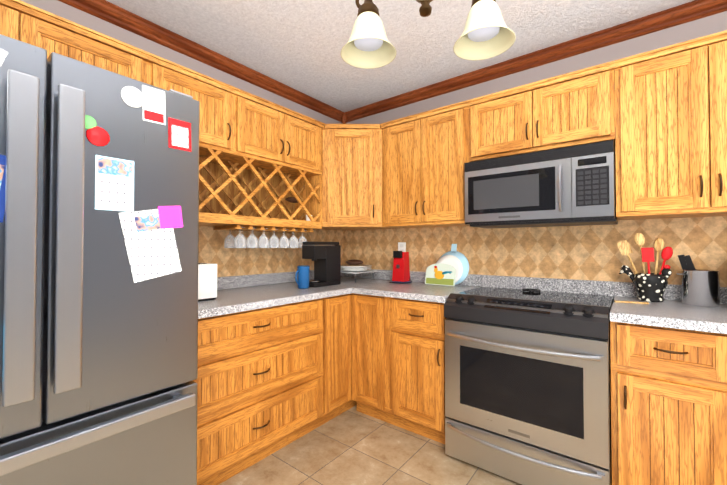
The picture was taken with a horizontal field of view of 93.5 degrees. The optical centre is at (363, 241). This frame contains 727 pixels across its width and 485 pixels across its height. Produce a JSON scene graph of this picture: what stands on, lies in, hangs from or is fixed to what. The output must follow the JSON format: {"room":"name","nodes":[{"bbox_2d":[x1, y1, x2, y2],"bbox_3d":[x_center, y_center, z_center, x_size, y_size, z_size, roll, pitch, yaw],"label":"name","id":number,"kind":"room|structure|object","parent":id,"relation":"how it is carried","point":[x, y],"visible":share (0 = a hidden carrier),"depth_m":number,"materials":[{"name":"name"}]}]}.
{"room":"kitchen","nodes":[
{"label":"kitchen","id":0,"kind":"room"},
{"bbox_2d":[20,0,343,276],"bbox_3d":[-1.615,-0.014,1.585,0.100,2.485,4.700,-1,-1,38],"label":"wall","id":1,"kind":"structure","parent":0,"point":[229,261],"depth_m":2.38,"materials":[{"name":"tile"}]},
{"bbox_2d":[0,0,151,84],"bbox_3d":[-1.469,-0.738,1.436,0.324,0.397,0.898,-1,-1,38],"label":"upper cabinet","id":2,"kind":"object","parent":1,"relation":"attached to","point":[22,21],"depth_m":1.46,"materials":[{"name":"brown wood"}]},
{"bbox_2d":[152,54,239,162],"bbox_3d":[-1.048,-0.729,1.976,0.324,0.397,0.472,-1,-1,38],"label":"upper cabinet","id":3,"kind":"object","parent":1,"relation":"attached to","point":[236,125],"depth_m":1.95,"materials":[{"name":"brown wood"}]},
{"bbox_2d":[199,148,321,229],"bbox_3d":[-0.818,-0.313,2.272,0.315,0.423,1.233,-1,-1,38],"label":"wine rack","id":4,"kind":"object","parent":1,"relation":"attached to","point":[232,194],"visible":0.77,"depth_m":2.35,"materials":[{"name":"brown wood"}]},
{"bbox_2d":[213,225,313,232],"bbox_3d":[-0.685,-0.085,2.438,0.260,0.025,0.660,-1,-1,38],"label":"stemware rack","id":5,"kind":"object","parent":4,"relation":"attached to","point":[259,228],"visible":0.83,"depth_m":2.33,"materials":[{"name":"brown wood"}]},
{"bbox_2d":[224,227,306,247],"bbox_3d":[-0.671,-0.020,2.426,0.189,0.135,0.600,-1,-1,38],"label":"glasses","id":6,"kind":"object","parent":5,"relation":"hanging from","point":[240,241],"visible":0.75,"depth_m":2.37,"materials":[{"name":"clear glass"}]},
{"bbox_2d":[216,89,324,178],"bbox_3d":[-0.668,-0.722,2.462,0.324,0.397,0.762,-1,-1,38],"label":"upper cabinet","id":7,"kind":"object","parent":1,"relation":"attached to","point":[270,132],"depth_m":2.33,"materials":[{"name":"brown wood"}]},
{"bbox_2d":[219,405,521,484],"bbox_3d":[0.198,1.246,0.151,4.700,0.080,4.700,-1,-1,38],"label":"floor","id":8,"kind":"structure","parent":0,"point":[352,446],"depth_m":1.92,"materials":[{"name":"tile"}]},
{"bbox_2d":[0,34,199,484],"bbox_3d":[-1.202,0.342,1.191,0.970,1.760,0.840,-1,-1,38],"label":"refrigerator","id":9,"kind":"object","parent":8,"relation":"on","point":[98,361],"visible":0.98,"depth_m":1.00,"materials":[{"name":"grey metal"}]},
{"bbox_2d":[0,49,190,282],"bbox_3d":[-0.823,-0.069,0.988,0.004,0.903,0.640,-1,-1,38],"label":"magnets","id":10,"kind":"object","parent":9,"relation":"attached to","point":[150,243],"visible":0.94,"depth_m":1.11,"materials":[{"name":"paper"}]},
{"bbox_2d":[192,297,331,484],"bbox_3d":[-0.782,0.800,2.054,0.619,0.872,1.029,-1,-1,38],"label":"base cabinet","id":11,"kind":"object","parent":8,"relation":"on","point":[270,380],"depth_m":1.85,"materials":[{"name":"brown wood"}]},
{"bbox_2d":[198,269,377,318],"bbox_3d":[-0.519,0.305,2.365,0.660,0.124,1.830,-1,-1,38],"label":"countertop","id":12,"kind":"structure","parent":11,"relation":"on","point":[241,293],"depth_m":2.21,"materials":[{"name":"stone"}]},
{"bbox_2d":[198,263,216,301],"bbox_3d":[-0.945,0.219,1.823,0.170,0.196,0.305,-1,-1,38],"label":"toaster","id":13,"kind":"object","parent":12,"relation":"on","point":[207,281],"visible":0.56,"depth_m":1.83,"materials":[{"name":"white plastic"}]},
{"bbox_2d":[295,265,309,288],"bbox_3d":[-0.427,0.245,2.365,0.086,0.160,0.117,-1,-1,38],"label":"mug","id":14,"kind":"object","parent":12,"relation":"on","point":[302,274],"visible":1,"depth_m":2.34,"materials":[{"name":"blue ceramic"}]},
{"bbox_2d":[302,242,340,286],"bbox_3d":[-0.312,0.166,2.562,0.134,0.325,0.282,-1,-1,38],"label":"coffee maker","id":15,"kind":"object","parent":12,"relation":"on","point":[325,257],"visible":0.96,"depth_m":2.53,"materials":[{"name":"black plastic"}]},
{"bbox_2d":[341,259,378,282],"bbox_3d":[-0.086,0.244,2.924,0.330,0.179,0.330,-1,-1,38],"label":"plate stack","id":16,"kind":"object","parent":12,"relation":"on","point":[354,266],"visible":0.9,"depth_m":2.85,"materials":[{"name":"white ceramic"}]},
{"bbox_2d":[332,293,355,418],"bbox_3d":[-0.415,0.807,2.524,0.619,0.872,0.279,-1,-1,38],"label":"base cabinet","id":17,"kind":"object","parent":8,"relation":"on","point":[342,401],"depth_m":2.38,"materials":[{"name":"brown wood"}]},
{"bbox_2d":[352,293,445,443],"bbox_3d":[0.376,0.806,2.458,0.743,0.872,0.651,-1,-1,38],"label":"base cabinet","id":18,"kind":"object","parent":8,"relation":"on","point":[398,362],"visible":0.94,"depth_m":2.20,"materials":[{"name":"brown wood"}]},
{"bbox_2d":[444,287,613,484],"bbox_3d":[0.940,0.758,1.947,0.770,0.911,0.711,-1,-1,38],"label":"range","id":19,"kind":"object","parent":8,"relation":"on","point":[527,387],"visible":1,"depth_m":1.69,"materials":[{"name":"silver metal"}]},
{"bbox_2d":[522,289,540,292],"bbox_3d":[1.068,0.314,2.175,0.104,0.013,0.104,-1,-1,38],"label":"trivet","id":20,"kind":"object","parent":19,"relation":"on","point":[533,290],"visible":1,"depth_m":2.14,"materials":[{"name":"black plastic"}]},
{"bbox_2d":[610,321,726,484],"bbox_3d":[1.451,0.793,1.640,0.407,0.872,0.619,-1,-1,38],"label":"base cabinet","id":21,"kind":"object","parent":8,"relation":"on","point":[668,406],"visible":1,"depth_m":1.39,"materials":[{"name":"brown wood"}]},
{"bbox_2d":[350,270,726,333],"bbox_3d":[1.021,0.298,1.950,3.598,0.124,0.670,-1,-1,38],"label":"countertop","id":22,"kind":"structure","parent":21,"relation":"on","point":[669,313],"depth_m":2.03,"materials":[{"name":"stone"}]},
{"bbox_2d":[389,251,411,282],"bbox_3d":[0.309,0.204,2.760,0.190,0.256,0.180,-1,-1,38],"label":"can opener","id":23,"kind":"object","parent":22,"relation":"on","point":[401,271],"visible":1,"depth_m":2.73,"materials":[{"name":"red plastic"}]},
{"bbox_2d":[425,244,468,285],"bbox_3d":[0.635,0.174,2.580,0.308,0.310,0.145,-1,-1,38],"label":"board","id":24,"kind":"object","parent":22,"relation":"on","point":[450,268],"visible":1,"depth_m":2.55,"materials":[{"name":"blue"}]},
{"bbox_2d":[614,300,648,303],"bbox_3d":[1.371,0.312,1.752,0.140,0.008,0.025,0,-1,24],"label":"bar","id":25,"kind":"object","parent":22,"relation":"on","point":[635,302],"visible":1,"depth_m":1.75,"materials":[{"name":"brown wood"}]},
{"bbox_2d":[617,233,672,301],"bbox_3d":[1.509,0.135,1.841,0.236,0.364,0.144,-1,-1,38],"label":"utensil crock","id":26,"kind":"object","parent":22,"relation":"on","point":[650,287],"visible":1,"depth_m":1.80,"materials":[{"name":"ceramic"}]},
{"bbox_2d":[676,254,719,306],"bbox_3d":[1.665,0.190,1.706,0.162,0.250,0.142,-1,-1,38],"label":"canister","id":27,"kind":"object","parent":22,"relation":"on","point":[700,287],"visible":1,"depth_m":1.66,"materials":[{"name":"silver metal"}]},
{"bbox_2d":[106,0,694,111],"bbox_3d":[0.198,-1.318,0.190,4.700,0.080,4.700,-1,-1,38],"label":"ceiling","id":28,"kind":"structure","parent":0,"point":[298,45],"depth_m":2.04,"materials":[{"name":"white paint"}]},
{"bbox_2d":[340,0,515,68],"bbox_3d":[0.136,-0.932,1.006,0.490,0.662,0.535,-1,-1,38],"label":"ceiling light","id":29,"kind":"object","parent":28,"relation":"hanging from","point":[487,33],"visible":1,"depth_m":1.07,"materials":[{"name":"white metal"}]},
{"bbox_2d":[344,11,726,286],"bbox_3d":[1.652,-0.009,1.953,4.600,2.485,0.100,-1,-1,38],"label":"wall","id":30,"kind":"structure","parent":0,"point":[590,252],"depth_m":2.20,"materials":[{"name":"tile"}]},
{"bbox_2d":[322,124,397,230],"bbox_3d":[-0.115,-0.513,2.891,0.666,0.802,0.602,-1,-1,38],"label":"upper cabinet","id":31,"kind":"object","parent":30,"relation":"attached to","point":[352,176],"visible":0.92,"depth_m":2.67,"materials":[{"name":"brown wood"}]},
{"bbox_2d":[58,0,726,123],"bbox_3d":[0.207,-1.226,0.118,4.598,0.104,4.598,-1,-1,38],"label":"crown molding","id":32,"kind":"structure","parent":30,"relation":"attached to","point":[107,11],"depth_m":2.17,"materials":[{"name":"brown wood"}]},
{"bbox_2d":[398,242,405,251],"bbox_3d":[0.327,0.066,2.916,0.075,0.115,0.006,-1,-1,38],"label":"electrical outlet plate","id":33,"kind":"object","parent":30,"relation":"attached to","point":[402,246],"visible":0.69,"depth_m":2.91,"materials":[{"name":"white plastic"}]},
{"bbox_2d":[380,30,726,227],"bbox_3d":[1.381,-0.528,1.881,2.929,0.803,0.356,-1,-1,38],"label":"upper cabinet","id":34,"kind":"object","parent":30,"relation":"attached to","point":[658,116],"visible":0.98,"depth_m":1.79,"materials":[{"name":"brown wood"}]},
{"bbox_2d":[464,140,617,228],"bbox_3d":[1.055,-0.297,2.074,0.771,0.404,0.446,-1,-1,38],"label":"over-the-range microwave","id":35,"kind":"object","parent":34,"relation":"attached to","point":[571,186],"visible":0.98,"depth_m":1.89,"materials":[{"name":"grey metal"}]}
]}

